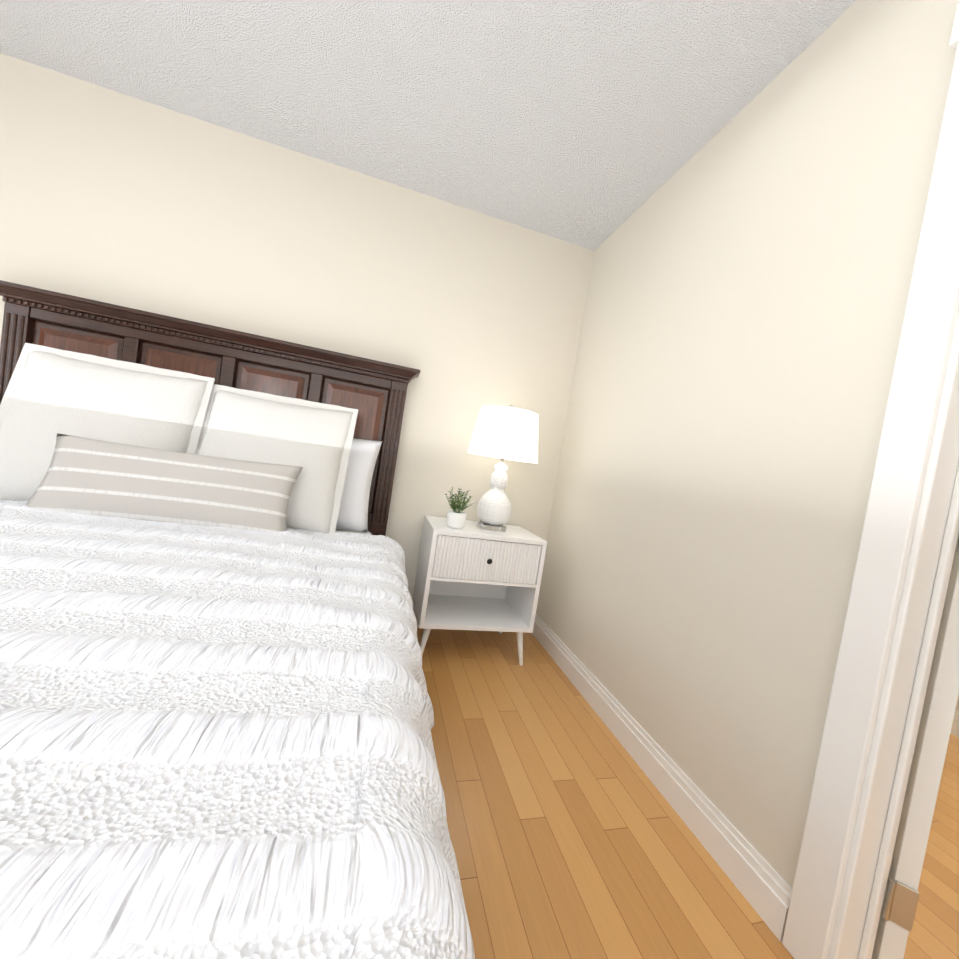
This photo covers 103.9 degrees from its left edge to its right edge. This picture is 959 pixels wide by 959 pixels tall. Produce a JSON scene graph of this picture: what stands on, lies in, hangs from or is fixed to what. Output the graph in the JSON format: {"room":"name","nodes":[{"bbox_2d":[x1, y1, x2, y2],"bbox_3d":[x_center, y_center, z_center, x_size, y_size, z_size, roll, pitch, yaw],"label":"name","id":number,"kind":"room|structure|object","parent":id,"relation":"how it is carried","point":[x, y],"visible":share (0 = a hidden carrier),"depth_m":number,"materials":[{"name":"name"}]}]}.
{"room":"bedroom","nodes":[
{"label":"bedroom","id":0,"kind":"room"},
{"bbox_2d":[0,53,593,605],"bbox_3d":[-0.448,-0.373,2.262,6.600,2.470,0.200,8,2,-15],"label":"wall","id":1,"kind":"structure","parent":0,"point":[112,197],"depth_m":1.99,"materials":[{"name":"beige paint"}]},
{"bbox_2d":[0,0,855,250],"bbox_3d":[-0.081,-1.498,-0.882,7.800,0.100,6.490,8,2,-15],"label":"ceiling","id":2,"kind":"structure","parent":0,"point":[593,125],"depth_m":1.48,"materials":[{"name":"white paint"}]},
{"bbox_2d":[417,627,958,958],"bbox_3d":[-0.476,1.040,-0.785,7.800,0.100,6.490,8,2,-15],"label":"floor","id":3,"kind":"structure","parent":0,"point":[572,835],"depth_m":1.10,"materials":[{"name":"brown wood"}]},
{"bbox_2d":[0,280,474,958],"bbox_3d":[-1.049,0.091,0.768,2.115,1.480,2.432,8,2,-15],"label":"bed","id":4,"kind":"object","parent":3,"relation":"on","point":[216,718],"visible":1,"depth_m":0.65,"materials":[{"name":"white fabric"}]},
{"bbox_2d":[413,515,546,665],"bbox_3d":[-0.034,0.605,2.092,0.600,0.682,0.437,8,2,-15],"label":"nightstand","id":5,"kind":"object","parent":3,"relation":"on","point":[472,575],"visible":0.96,"depth_m":1.95,"materials":[{"name":"white paint"}]},
{"bbox_2d":[445,487,474,528],"bbox_3d":[-0.108,0.147,1.953,0.162,0.208,0.138,8,2,-15],"label":"potted herb","id":6,"kind":"object","parent":5,"relation":"on","point":[456,519],"visible":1,"depth_m":1.93,"materials":[{"name":"white ceramic"}]},
{"bbox_2d":[467,405,537,531],"bbox_3d":[0.120,-0.071,2.098,0.396,0.698,0.396,8,2,-15],"label":"table lamp","id":7,"kind":"object","parent":5,"relation":"on","point":[510,432],"visible":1,"depth_m":1.97,"materials":[{"name":"white ceramic"}]},
{"bbox_2d":[536,0,958,887],"bbox_3d":[1.309,0.002,-0.415,0.115,2.470,5.890,8,2,-15],"label":"wall","id":8,"kind":"structure","parent":0,"point":[748,286],"depth_m":1.16,"materials":[{"name":"beige paint"}]},
{"bbox_2d":[532,614,791,941],"bbox_3d":[0.548,0.992,1.661,0.016,0.125,1.572,8,2,-15],"label":"baseboard","id":9,"kind":"structure","parent":8,"relation":"attached to","point":[764,888],"depth_m":1.19,"materials":[{"name":"white wood"}]},
{"bbox_2d":[782,3,958,958],"bbox_3d":[1.069,0.076,0.451,0.159,2.185,0.904,8,2,-15],"label":"door frame","id":10,"kind":"structure","parent":8,"relation":"attached to","point":[905,558],"depth_m":0.81,"materials":[{"name":"white wood"}]},
{"bbox_2d":[871,534,958,958],"bbox_3d":[1.247,0.142,1.074,0.181,2.045,0.702,10,3,34],"label":"closet door","id":11,"kind":"structure","parent":8,"relation":"in","point":[898,910],"depth_m":0.82,"materials":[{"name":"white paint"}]},
{"bbox_2d":[955,694,958,710],"bbox_3d":[2.986,0.201,1.204,0.200,2.470,3.610,8,2,-15],"label":"wall","id":12,"kind":"structure","parent":0,"point":[957,707],"depth_m":1.98,"materials":[{"name":"beige paint"}]},
{"bbox_2d":[950,710,958,737],"bbox_3d":[2.687,1.339,1.281,0.016,0.125,3.484,8,2,-15],"label":"baseboard","id":13,"kind":"structure","parent":12,"relation":"attached to","point":[955,725],"depth_m":1.97,"materials":[{"name":"white wood"}]}
]}

